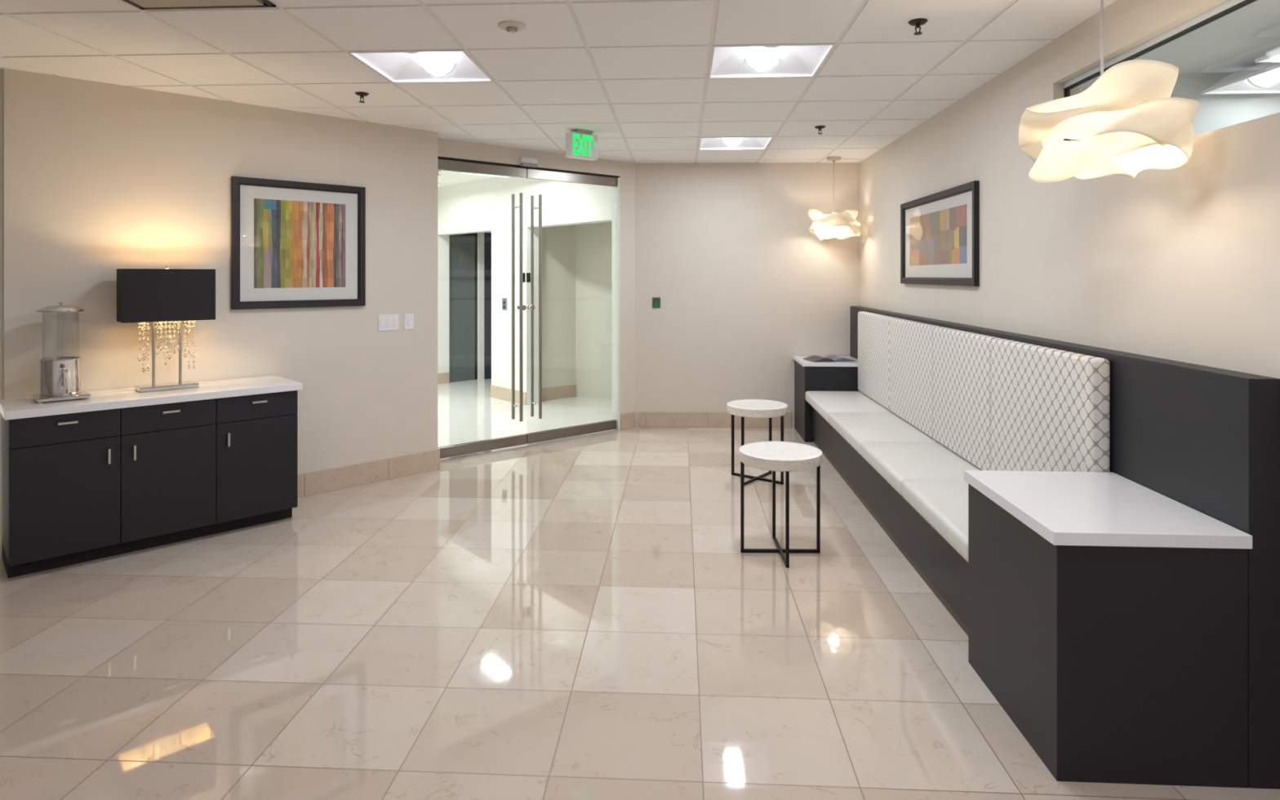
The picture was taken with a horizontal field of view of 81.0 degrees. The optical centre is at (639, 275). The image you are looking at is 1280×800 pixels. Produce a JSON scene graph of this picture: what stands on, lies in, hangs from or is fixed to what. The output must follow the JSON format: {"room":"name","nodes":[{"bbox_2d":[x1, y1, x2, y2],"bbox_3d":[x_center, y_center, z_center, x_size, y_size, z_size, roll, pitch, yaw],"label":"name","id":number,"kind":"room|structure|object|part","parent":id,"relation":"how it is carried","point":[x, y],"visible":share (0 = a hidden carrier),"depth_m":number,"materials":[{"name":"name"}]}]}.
{"room":"lobby","nodes":[
{"label":"lobby","id":0,"kind":"room"},
{"bbox_2d":[0,67,437,547],"bbox_3d":[-2.642,0.143,5.100,2.601,2.760,0.360,0,0,-44],"label":"wall","id":1,"kind":"structure","parent":0,"point":[97,179],"depth_m":4.72,"materials":[{"name":"beige paint"}]},
{"bbox_2d":[231,176,365,309],"bbox_3d":[-2.318,-0.209,5.142,0.882,0.860,0.032,0,0,-44],"label":"framed picture","id":2,"kind":"object","parent":1,"relation":"attached to","point":[295,244],"visible":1,"depth_m":5.12,"materials":[{"name":"paint"}]},
{"bbox_2d":[253,198,345,288],"bbox_3d":[-2.327,-0.211,5.150,0.610,0.592,0.001,0,0,-44],"label":"print","id":3,"kind":"object","parent":2,"relation":"attached to","point":[297,244],"depth_m":5.14},
{"bbox_2d":[297,449,438,497],"bbox_3d":[-2.511,1.444,4.966,2.599,0.158,0.013,0,0,-44],"label":"baseboard","id":4,"kind":"structure","parent":1,"relation":"attached to","point":[315,482],"depth_m":5.46,"materials":[{"name":"stone"}]},
{"bbox_2d":[377,314,399,330],"bbox_3d":[-1.874,0.351,5.592,0.162,0.120,0.010,0,0,-45],"label":"light switch","id":5,"kind":"object","parent":1,"relation":"attached to","point":[385,322],"visible":1,"depth_m":5.59,"materials":[{"name":"white plastic"}]},
{"bbox_2d":[404,313,413,329],"bbox_3d":[-1.758,0.351,5.705,0.076,0.120,0.010,0,0,-44],"label":"light switch","id":6,"kind":"object","parent":1,"relation":"attached to","point":[408,317],"visible":1,"depth_m":5.70,"materials":[{"name":"white plastic"}]},
{"bbox_2d":[437,448,439,469],"bbox_3d":[-1.654,1.444,5.959,0.013,0.158,0.231,0,0,-44],"label":"baseboard","id":7,"kind":"structure","parent":1,"relation":"attached to","point":[437,449],"depth_m":5.88,"materials":[{"name":"stone"}]},
{"bbox_2d":[437,159,526,458],"bbox_3d":[-1.417,0.277,6.392,1.018,2.468,0.167,0,0,-40],"label":"door","id":8,"kind":"structure","parent":1,"relation":"in","point":[471,447],"depth_m":6.60,"materials":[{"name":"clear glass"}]},
{"bbox_3d":[-1.417,-0.914,6.392,1.018,0.085,0.044,0,0,-40],"label":"rail","id":9,"kind":"part","parent":8,"relation":"part of","materials":[{"name":"silver metal"}]},
{"bbox_3d":[-1.417,1.467,6.392,1.018,0.088,0.044,0,0,-40],"label":"rail","id":10,"kind":"part","parent":8,"relation":"part of","materials":[{"name":"silver metal"}]},
{"bbox_3d":[-1.137,0.281,6.718,0.031,2.015,0.031,0,0,-40],"label":"pull handle","id":11,"kind":"part","parent":8,"relation":"part of","materials":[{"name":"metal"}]},
{"bbox_3d":[-1.049,0.281,6.614,0.031,2.015,0.031,0,0,-40],"label":"pull handle","id":12,"kind":"part","parent":8,"relation":"part of","materials":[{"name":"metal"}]},
{"bbox_3d":[-1.045,0.021,6.707,0.026,0.085,0.032,0,0,-40],"label":"strike plate","id":13,"kind":"part","parent":8,"relation":"part of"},
{"bbox_2d":[437,156,619,430],"bbox_3d":[-1.022,0.270,6.739,2.079,2.506,0.100,0,0,-40],"label":"door frame","id":14,"kind":"structure","parent":1,"relation":"attached to","point":[615,190],"depth_m":7.37,"materials":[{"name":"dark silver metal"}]},
{"bbox_3d":[-0.238,0.282,7.404,0.024,2.482,0.100,0,0,-40],"label":"frame","id":15,"kind":"part","parent":14,"relation":"part of","materials":[{"name":"silver metal"}]},
{"bbox_2d":[437,231,491,379],"bbox_3d":[-3.810,0.153,9.767,8.000,2.740,0.150,0,0,-40],"label":"wall","id":16,"kind":"structure","parent":0,"point":[442,240],"depth_m":10.59,"materials":[{"name":"white paint"}]},
{"bbox_2d":[437,372,449,384],"bbox_3d":[-3.342,1.448,10.057,1.688,0.150,0.013,0,0,-40],"label":"baseboard","id":17,"kind":"structure","parent":16,"relation":"attached to","point":[442,378],"depth_m":10.54,"materials":[{"name":"stone"}]},
{"bbox_2d":[448,232,477,382],"bbox_3d":[-2.569,0.448,10.818,0.467,2.150,0.050,0,0,-40],"label":"door","id":18,"kind":"structure","parent":16,"relation":"in","point":[463,248],"depth_m":10.82,"materials":[{"name":"glass"}]},
{"bbox_2d":[484,232,491,379],"bbox_3d":[-2.130,0.448,11.144,0.455,2.150,0.040,0,0,-40],"label":"door","id":19,"kind":"structure","parent":16,"relation":"in","point":[487,236],"depth_m":11.02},
{"bbox_2d":[437,169,496,187],"bbox_3d":[-3.116,-1.247,8.045,10.900,0.060,9.273,0,0,3],"label":"ceiling","id":20,"kind":"structure","parent":0,"point":[447,178],"depth_m":9.41,"materials":[{"name":"white paint"}]},
{"bbox_2d":[458,172,507,177],"bbox_3d":[-1.519,-1.160,7.945,0.588,0.144,0.588,0,0,-40],"label":"hall light","id":21,"kind":"object","parent":20,"relation":"attached to","point":[459,172],"visible":0.08,"depth_m":8.16,"materials":[{"name":"white plastic"}]},
{"bbox_2d":[437,177,611,404],"bbox_3d":[-1.611,0.123,9.242,0.180,2.800,4.260,0,0,-42],"label":"wall","id":22,"kind":"structure","parent":0,"point":[482,206],"depth_m":9.08,"materials":[{"name":"white paint"}]},
{"bbox_2d":[502,297,506,310],"bbox_3d":[-1.656,0.350,9.148,0.012,0.145,0.100,0,0,-42],"label":"plate","id":23,"kind":"object","parent":22,"relation":"attached to","point":[504,300],"visible":1,"depth_m":9.14,"materials":[{"name":"metal"}]},
{"bbox_2d":[490,385,526,404],"bbox_3d":[-1.601,1.448,9.086,0.013,0.150,0.793,0,0,-42],"label":"baseboard","id":24,"kind":"object","parent":22,"relation":"attached to","point":[496,392],"visible":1,"depth_m":9.13,"materials":[{"name":"tile"}]},
{"bbox_2d":[437,137,635,430],"bbox_3d":[-1.048,0.123,6.731,2.530,2.800,0.120,0,0,-40],"label":"wall","id":25,"kind":"structure","parent":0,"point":[625,171],"depth_m":7.39,"materials":[{"name":"beige paint"}]},
{"bbox_2d":[520,156,537,167],"bbox_3d":[-0.987,-1.010,6.675,0.170,0.085,0.045,0,0,-40],"label":"sensor","id":26,"kind":"object","parent":25,"relation":"attached to","point":[528,162],"visible":1,"depth_m":6.66,"materials":[{"name":"white plastic"}]},
{"bbox_2d":[620,411,635,430],"bbox_3d":[-0.117,1.444,7.434,0.185,0.158,0.013,0,0,-41],"label":"baseboard","id":27,"kind":"structure","parent":25,"relation":"attached to","point":[628,420],"depth_m":7.42,"materials":[{"name":"stone"}]},
{"bbox_2d":[0,0,1116,163],"bbox_3d":[-2.250,-1.139,2.277,8.398,0.030,11.606,0,0,3],"label":"ceiling","id":28,"kind":"structure","parent":0,"point":[634,74],"depth_m":3.87,"materials":[{"name":"tile"}]},
{"bbox_2d":[122,0,276,9],"bbox_3d":[-1.833,-1.162,2.865,0.586,0.084,0.586,0,0,3],"label":"ceiling vent","id":29,"kind":"object","parent":28,"relation":"in","point":[140,4],"visible":0.9,"depth_m":3.10,"materials":[{"name":"grey metal"}]},
{"bbox_3d":[-1.833,-1.128,2.865,0.516,0.016,0.516,0,0,3],"label":"panel","id":30,"kind":"part","parent":29,"relation":"part of","materials":[{"name":"grey metal"}]},
{"bbox_2d":[355,91,368,102],"bbox_3d":[-1.717,-1.096,4.629,0.082,0.056,0.082,0,0,3],"label":"sprinkler","id":31,"kind":"object","parent":28,"relation":"attached to","point":[361,94],"visible":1,"depth_m":4.62,"materials":[{"name":"brown metal"}]},
{"bbox_2d":[348,48,493,82],"bbox_3d":[-1.158,-1.192,4.049,0.588,0.144,0.588,0,0,3],"label":"ceiling light","id":32,"kind":"object","parent":28,"relation":"attached to","point":[438,65],"visible":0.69,"depth_m":4.21,"materials":[{"name":"grey plastic"}]},
{"bbox_2d":[497,20,525,33],"bbox_3d":[-0.576,-1.107,3.369,0.124,0.034,0.124,0,0,3],"label":"smoke detector","id":33,"kind":"object","parent":28,"relation":"attached to","point":[510,26],"visible":1,"depth_m":3.34,"materials":[{"name":"white plastic"}]},
{"bbox_2d":[565,128,597,160],"bbox_3d":[-0.453,-1.016,5.828,0.262,0.217,0.100,0,0,-40],"label":"exit sign","id":34,"kind":"object","parent":28,"relation":"hanging from","point":[580,144],"visible":1,"depth_m":5.78,"materials":[{"name":"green plastic"}]},
{"bbox_2d":[698,136,773,150],"bbox_3d":[0.802,-1.192,6.384,0.588,0.144,0.588,0,0,3],"label":"ceiling light","id":35,"kind":"object","parent":28,"relation":"attached to","point":[713,142],"visible":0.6,"depth_m":6.61,"materials":[{"name":"grey plastic"}]},
{"bbox_2d":[708,42,835,78],"bbox_3d":[0.668,-1.192,3.949,0.588,0.144,0.588,0,0,3],"label":"ceiling light","id":36,"kind":"object","parent":28,"relation":"attached to","point":[780,60],"visible":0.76,"depth_m":4.11,"materials":[{"name":"white plastic"}]},
{"bbox_2d":[814,125,825,134],"bbox_3d":[1.361,-1.096,5.667,0.082,0.056,0.082,0,0,3],"label":"sprinkler","id":37,"kind":"object","parent":28,"relation":"attached to","point":[820,127],"visible":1,"depth_m":5.65,"materials":[{"name":"brown metal"}]},
{"bbox_2d":[808,156,860,240],"bbox_3d":[1.835,-0.724,7.148,0.497,0.800,0.422,0,0,43],"label":"pendant light","id":38,"kind":"object","parent":28,"relation":"hanging from","point":[842,225],"visible":1,"depth_m":7.01,"materials":[{"name":"white plastic"}]},
{"bbox_3d":[1.847,-0.818,7.146,0.012,0.532,0.008,0,0,43],"label":"cord","id":39,"kind":"part","parent":38,"relation":"part of","materials":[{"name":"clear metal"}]},
{"bbox_2d":[907,17,928,35],"bbox_3d":[1.230,-1.096,3.317,0.082,0.056,0.082,0,0,3],"label":"sprinkler","id":40,"kind":"object","parent":28,"relation":"attached to","point":[917,22],"visible":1,"depth_m":3.30,"materials":[{"name":"brown metal"}]},
{"bbox_2d":[1018,0,1199,182],"bbox_3d":[1.596,-0.719,2.582,0.482,0.809,0.570,0,0,-5],"label":"pendant light","id":41,"kind":"object","parent":28,"relation":"hanging from","point":[1128,122],"visible":1,"depth_m":2.43,"materials":[{"name":"white plastic"}]},
{"bbox_3d":[1.600,-0.826,2.595,0.008,0.517,0.012,0,0,-5],"label":"cord","id":42,"kind":"part","parent":41,"relation":"part of","materials":[{"name":"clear metal"}]},
{"bbox_2d":[524,168,616,444],"bbox_3d":[-0.633,0.277,7.056,1.017,2.468,0.167,0,0,-40],"label":"door","id":43,"kind":"structure","parent":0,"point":[571,431],"depth_m":6.84,"materials":[{"name":"clear glass"}]},
{"bbox_3d":[-1.004,0.021,6.742,0.026,0.085,0.032,0,0,-40],"label":"strike plate","id":44,"kind":"part","parent":43,"relation":"part of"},
{"bbox_3d":[-0.985,0.281,6.847,0.031,2.015,0.031,0,0,-40],"label":"pull handle","id":45,"kind":"part","parent":43,"relation":"part of","materials":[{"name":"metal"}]},
{"bbox_3d":[-0.897,0.281,6.743,0.031,2.015,0.031,0,0,-40],"label":"pull handle","id":46,"kind":"part","parent":43,"relation":"part of","materials":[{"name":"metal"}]},
{"bbox_3d":[-0.633,1.467,7.056,1.017,0.088,0.044,0,0,-40],"label":"rail","id":47,"kind":"part","parent":43,"relation":"part of","materials":[{"name":"silver metal"}]},
{"bbox_3d":[-0.633,-0.914,7.056,1.017,0.085,0.044,0,0,-40],"label":"rail","id":48,"kind":"part","parent":43,"relation":"part of","materials":[{"name":"silver metal"}]},
{"bbox_2d":[542,222,611,399],"bbox_3d":[-0.262,0.153,9.170,2.357,2.740,0.664,0,0,3],"label":"wall","id":49,"kind":"structure","parent":0,"point":[576,259],"depth_m":9.30,"materials":[{"name":"paint"}]},
{"bbox_2d":[542,384,576,400],"bbox_3d":[-1.085,1.448,9.174,0.738,0.150,0.013,0,0,-40],"label":"baseboard","id":50,"kind":"structure","parent":49,"relation":"attached to","point":[568,391],"depth_m":9.24,"materials":[{"name":"tile"}]},
{"bbox_2d":[0,378,1279,799],"bbox_3d":[-1.241,1.573,4.775,15.000,0.100,16.600,0,0,3],"label":"floor","id":51,"kind":"structure","parent":0,"point":[584,617],"depth_m":3.04,"materials":[{"name":"tile"}]},
{"bbox_2d":[0,375,302,577],"bbox_3d":[-2.778,1.096,4.344,1.414,0.854,0.510,0,0,-44],"label":"credenza","id":52,"kind":"object","parent":51,"relation":"on","point":[112,472],"visible":1,"depth_m":4.10,"materials":[{"name":"black laminate"}]},
{"bbox_2d":[31,302,91,404],"bbox_3d":[-3.139,0.407,4.065,0.230,0.523,0.256,0,0,-44],"label":"beverage dispenser","id":53,"kind":"object","parent":52,"relation":"on","point":[60,377],"visible":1,"depth_m":4.01,"materials":[{"name":"silver metal"}]},
{"bbox_3d":[-3.154,0.178,4.081,0.212,0.033,0.212,0,0,-44],"label":"lid","id":54,"kind":"part","parent":53,"relation":"part of","materials":[{"name":"silver metal"}]},
{"bbox_2d":[31,389,91,404],"bbox_3d":[-3.135,0.656,4.061,0.230,0.026,0.245,0,0,-44],"label":"drip tray","id":55,"kind":"object","parent":53,"relation":"on","point":[43,397],"depth_m":4.00,"materials":[{"name":"silver metal"}]},
{"bbox_2d":[59,369,68,386],"bbox_3d":[-3.078,0.548,4.002,0.050,0.088,0.050,0,0,3],"label":"tap","id":56,"kind":"object","parent":53,"relation":"on","point":[64,374],"depth_m":4.00,"materials":[{"name":"silver metal"}]},
{"bbox_3d":[-2.957,0.787,3.869,0.454,0.144,0.020,0,0,-44],"label":"drawer","id":57,"kind":"part","parent":52,"relation":"part of","materials":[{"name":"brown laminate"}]},
{"bbox_3d":[-2.957,1.151,3.869,0.454,0.575,0.020,0,0,-44],"label":"door","id":58,"kind":"part","parent":52,"relation":"part of","materials":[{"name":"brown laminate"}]},
{"bbox_3d":[-2.941,0.758,3.852,0.084,0.012,0.026,0,0,-44],"label":"handle","id":59,"kind":"part","parent":52,"relation":"part of","materials":[{"name":"silver metal"}]},
{"bbox_3d":[-2.814,0.959,3.973,0.012,0.079,0.026,0,0,-44],"label":"handle","id":60,"kind":"part","parent":52,"relation":"part of","materials":[{"name":"silver metal"}]},
{"bbox_3d":[-2.732,0.959,4.052,0.012,0.079,0.026,0,0,-44],"label":"handle","id":61,"kind":"part","parent":52,"relation":"part of","materials":[{"name":"silver metal"}]},
{"bbox_2d":[0,375,302,420],"bbox_3d":[-2.780,0.690,4.345,1.414,0.042,0.506,0,0,-44],"label":"countertop","id":62,"kind":"structure","parent":52,"relation":"on","point":[101,400],"depth_m":4.17,"materials":[{"name":"white stone"}]},
{"bbox_2d":[116,266,215,392],"bbox_3d":[-2.793,0.306,4.428,0.464,0.726,0.200,0,0,-44],"label":"table lamp","id":63,"kind":"object","parent":52,"relation":"on","point":[144,295],"visible":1,"depth_m":4.37,"materials":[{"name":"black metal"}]},
{"bbox_3d":[-2.842,0.406,4.380,0.017,0.474,0.017,0,0,-44],"label":"post","id":64,"kind":"part","parent":63,"relation":"part of","materials":[{"name":"silver metal"}]},
{"bbox_3d":[-2.793,0.115,4.428,0.464,0.304,0.200,0,0,-44],"label":"lamp shade","id":65,"kind":"part","parent":63,"relation":"part of","materials":[{"name":"black fabric"}]},
{"bbox_3d":[-2.744,0.406,4.475,0.017,0.474,0.017,0,0,-44],"label":"post","id":66,"kind":"part","parent":63,"relation":"part of","materials":[{"name":"silver metal"}]},
{"bbox_3d":[-2.625,0.787,4.187,0.457,0.144,0.020,0,0,-44],"label":"drawer","id":67,"kind":"part","parent":52,"relation":"part of","materials":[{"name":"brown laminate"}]},
{"bbox_3d":[-2.625,1.151,4.187,0.457,0.575,0.020,0,0,-44],"label":"door","id":68,"kind":"part","parent":52,"relation":"part of","materials":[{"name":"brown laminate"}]},
{"bbox_3d":[-2.609,0.758,4.170,0.084,0.012,0.026,0,0,-44],"label":"handle","id":69,"kind":"part","parent":52,"relation":"part of","materials":[{"name":"silver metal"}]},
{"bbox_3d":[-2.400,0.959,4.372,0.012,0.079,0.026,0,0,-44],"label":"handle","id":70,"kind":"part","parent":52,"relation":"part of","materials":[{"name":"silver metal"}]},
{"bbox_3d":[-2.295,0.787,4.504,0.451,0.144,0.020,0,0,-44],"label":"drawer","id":71,"kind":"part","parent":52,"relation":"part of","materials":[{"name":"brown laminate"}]},
{"bbox_3d":[-2.295,1.151,4.504,0.451,0.575,0.020,0,0,-44],"label":"door","id":72,"kind":"part","parent":52,"relation":"part of","materials":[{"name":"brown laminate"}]},
{"bbox_3d":[-2.279,0.758,4.488,0.084,0.012,0.026,0,0,-44],"label":"handle","id":73,"kind":"part","parent":52,"relation":"part of","materials":[{"name":"silver metal"}]},
{"bbox_2d":[726,399,787,485],"bbox_3d":[0.872,1.242,5.591,0.451,0.563,0.451,0,0,38],"label":"side table","id":74,"kind":"object","parent":51,"relation":"on","point":[750,408],"visible":0.97,"depth_m":5.50,"materials":[{"name":"stone"}]},
{"bbox_3d":[0.708,1.274,5.720,0.017,0.499,0.017,0,0,38],"label":"leg","id":75,"kind":"part","parent":74,"relation":"part of","materials":[{"name":"black metal"}]},
{"bbox_3d":[0.744,1.274,5.427,0.017,0.499,0.017,0,0,38],"label":"leg","id":76,"kind":"part","parent":74,"relation":"part of","materials":[{"name":"black metal"}]},
{"bbox_3d":[1.001,1.274,5.755,0.017,0.499,0.017,0,0,38],"label":"leg","id":77,"kind":"part","parent":74,"relation":"part of","materials":[{"name":"black metal"}]},
{"bbox_3d":[1.036,1.274,5.462,0.017,0.499,0.017,0,0,38],"label":"leg","id":78,"kind":"part","parent":74,"relation":"part of","materials":[{"name":"black metal"}]},
{"bbox_2d":[738,440,822,568],"bbox_3d":[0.771,1.242,4.119,0.451,0.563,0.451,0,0,1],"label":"stool","id":79,"kind":"object","parent":51,"relation":"on","point":[787,457],"visible":1,"depth_m":4.10,"materials":[{"name":"stone"}]},
{"bbox_3d":[0.562,1.274,4.121,0.017,0.499,0.017,0,0,1],"label":"leg","id":80,"kind":"part","parent":79,"relation":"part of","materials":[{"name":"black metal"}]},
{"bbox_3d":[0.773,1.274,4.328,0.017,0.499,0.017,0,0,1],"label":"leg","id":81,"kind":"part","parent":79,"relation":"part of","materials":[{"name":"black metal"}]},
{"bbox_3d":[0.769,1.274,3.911,0.017,0.499,0.017,0,0,1],"label":"leg","id":82,"kind":"part","parent":79,"relation":"part of","materials":[{"name":"black metal"}]},
{"bbox_3d":[0.979,1.274,4.117,0.017,0.499,0.017,0,0,1],"label":"leg","id":83,"kind":"part","parent":79,"relation":"part of","materials":[{"name":"black metal"}]},
{"bbox_2d":[792,355,858,442],"bbox_3d":[1.790,1.162,7.149,0.570,0.722,0.629,0,0,3],"label":"end table","id":84,"kind":"object","parent":51,"relation":"on","point":[809,375],"visible":0.54,"depth_m":6.85,"materials":[{"name":"black laminate"}]},
{"bbox_2d":[803,355,854,361],"bbox_3d":[1.784,0.783,7.083,0.400,0.033,0.270,0,0,-9],"label":"magazine","id":85,"kind":"object","parent":84,"relation":"on","point":[814,357],"visible":1,"depth_m":6.99,"materials":[{"name":"white paper"}]},
{"bbox_2d":[805,311,1110,635],"bbox_3d":[1.676,0.925,4.884,0.553,1.196,3.901,0,0,3],"label":"bench","id":86,"kind":"object","parent":51,"relation":"on","point":[932,404],"visible":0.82,"depth_m":4.02,"materials":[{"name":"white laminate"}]},
{"bbox_2d":[805,391,893,422],"bbox_3d":[1.751,1.099,6.302,0.549,0.096,1.055,0,0,3],"label":"seat cushion","id":87,"kind":"object","parent":86,"relation":"on","point":[824,402],"depth_m":6.22,"materials":[{"name":"white leather"}]},
{"bbox_2d":[857,311,897,410],"bbox_3d":[1.987,0.687,6.290,0.082,0.720,1.042,0,0,3],"label":"cushion","id":88,"kind":"object","parent":86,"relation":"on","point":[873,329],"depth_m":6.20,"materials":[{"name":"fabric"}]},
{"bbox_2d":[827,412,939,454],"bbox_3d":[1.694,1.099,5.250,0.549,0.096,1.048,0,0,3],"label":"seat cushion","id":89,"kind":"object","parent":86,"relation":"on","point":[857,428],"depth_m":5.15,"materials":[{"name":"white leather"}]},
{"bbox_2d":[889,318,939,438],"bbox_3d":[1.932,0.687,5.275,0.082,0.720,0.979,0,0,3],"label":"cushion","id":90,"kind":"object","parent":86,"relation":"on","point":[911,342],"depth_m":5.19,"materials":[{"name":"fabric"}]},
{"bbox_2d":[861,442,981,495],"bbox_3d":[1.641,1.099,4.287,0.549,0.096,0.878,0,0,3],"label":"seat cushion","id":91,"kind":"object","parent":86,"relation":"on","point":[897,463],"depth_m":4.24,"materials":[{"name":"white leather"}]},
{"bbox_2d":[902,480,968,562],"bbox_3d":[1.592,1.099,3.393,0.549,0.096,0.908,0,0,3],"label":"seat cushion","id":92,"kind":"object","parent":86,"relation":"on","point":[944,504],"depth_m":3.46,"materials":[{"name":"white leather"}]},
{"bbox_2d":[933,326,1001,470],"bbox_3d":[1.880,0.687,4.336,0.082,0.720,0.889,0,0,3],"label":"cushion","id":93,"kind":"object","parent":86,"relation":"on","point":[962,359],"depth_m":4.26,"materials":[{"name":"fabric"}]},
{"bbox_2d":[991,338,1110,471],"bbox_3d":[1.830,0.687,3.408,0.082,0.720,0.958,0,0,3],"label":"cushion","id":94,"kind":"object","parent":86,"relation":"on","point":[1051,407],"depth_m":3.27,"materials":[{"name":"fabric"}]},
{"bbox_2d":[964,470,1252,787],"bbox_3d":[1.540,1.145,2.580,0.570,0.756,0.715,0,0,3],"label":"end table","id":95,"kind":"object","parent":51,"relation":"on","point":[1108,612],"visible":1,"depth_m":2.25,"materials":[{"name":"black laminate"}]},
{"bbox_2d":[635,161,859,427],"bbox_3d":[1.159,0.123,7.559,2.418,2.800,0.150,0,0,1],"label":"wall","id":96,"kind":"structure","parent":0,"point":[729,251],"depth_m":7.49,"materials":[{"name":"beige paint"}]},
{"bbox_2d":[652,297,660,307],"bbox_3d":[0.164,0.272,7.488,0.078,0.102,0.018,0,0,1],"label":"button","id":97,"kind":"object","parent":96,"relation":"attached to","point":[655,300],"visible":1,"depth_m":7.49,"materials":[{"name":"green plastic"}]},
{"bbox_2d":[638,411,791,428],"bbox_3d":[0.745,1.444,7.483,1.529,0.158,0.013,0,0,1],"label":"baseboard","id":98,"kind":"structure","parent":96,"relation":"attached to","point":[648,419],"depth_m":7.48,"materials":[{"name":"stone"}]},
{"bbox_2d":[859,0,1279,378],"bbox_3d":[1.950,0.123,1.972,0.122,2.800,11.350,0,0,3],"label":"wall","id":99,"kind":"structure","parent":0,"point":[1181,264],"depth_m":3.22,"materials":[{"name":"beige paint"}]},
{"bbox_2d":[900,180,979,286],"bbox_3d":[2.050,-0.250,5.221,0.032,0.630,1.500,0,0,3],"label":"framed picture","id":100,"kind":"object","parent":99,"relation":"attached to","point":[940,231],"visible":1,"depth_m":5.06,"materials":[{"name":"paint"}]},
{"bbox_2d":[910,204,967,266],"bbox_3d":[2.062,-0.258,5.220,0.001,0.368,1.161,0,0,3],"label":"print","id":101,"kind":"object","parent":100,"relation":"attached to","point":[939,235],"depth_m":5.14,"materials":[{"name":"paper"}]},
{"bbox_2d":[850,306,1279,789],"bbox_3d":[1.998,0.915,4.846,0.093,1.216,5.253,0,0,3],"label":"panel","id":102,"kind":"object","parent":99,"relation":"attached to","point":[1206,439],"visible":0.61,"depth_m":2.35,"materials":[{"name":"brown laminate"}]},
{"bbox_2d":[1062,0,1257,140],"bbox_3d":[1.969,-0.702,2.314,0.036,0.434,2.537,0,0,3],"label":"window","id":103,"kind":"structure","parent":99,"relation":"in","point":[1228,6],"depth_m":2.84,"materials":[{"name":"metal"}]},
{"bbox_3d":[1.969,-0.905,2.314,0.036,0.028,2.537,0,0,3],"label":"head frame","id":104,"kind":"part","parent":103,"relation":"part of","materials":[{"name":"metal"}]},
{"bbox_2d":[1080,72,1279,140],"bbox_3d":[4.035,0.123,1.457,4.100,2.800,5.550,0,0,3],"label":"wall","id":105,"kind":"structure","parent":0,"point":[1215,111],"depth_m":4.16,"materials":[{"name":"grey paint"}]},
{"bbox_2d":[1133,0,1279,73],"bbox_3d":[3.677,-1.149,1.502,3.420,0.050,5.400,0,0,3],"label":"ceiling","id":106,"kind":"structure","parent":0,"point":[1233,34],"depth_m":3.60,"materials":[{"name":"grey paint"}]},
{"bbox_2d":[1200,38,1279,94],"bbox_3d":[3.333,-1.062,3.804,0.562,0.144,0.562,0,0,3],"label":"light","id":107,"kind":"object","parent":106,"relation":"attached to","point":[1249,77],"visible":0.98,"depth_m":3.94,"materials":[{"name":"white metal"}]},
{"bbox_3d":[3.333,-0.998,3.804,0.562,0.016,0.562,0,0,3],"label":"frame","id":108,"kind":"part","parent":107,"relation":"part of","materials":[{"name":"white metal"}]},
{"bbox_2d":[1254,23,1279,62],"bbox_3d":[3.129,-1.062,3.194,0.562,0.144,0.562,0,0,3],"label":"light","id":109,"kind":"object","parent":106,"relation":"attached to","point":[1273,55],"visible":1,"depth_m":3.44,"materials":[{"name":"white ceramic"}]},
{"bbox_3d":[3.129,-0.998,3.194,0.562,0.016,0.562,0,0,3],"label":"frame","id":110,"kind":"part","parent":109,"relation":"part of","materials":[{"name":"white metal"}]}
]}

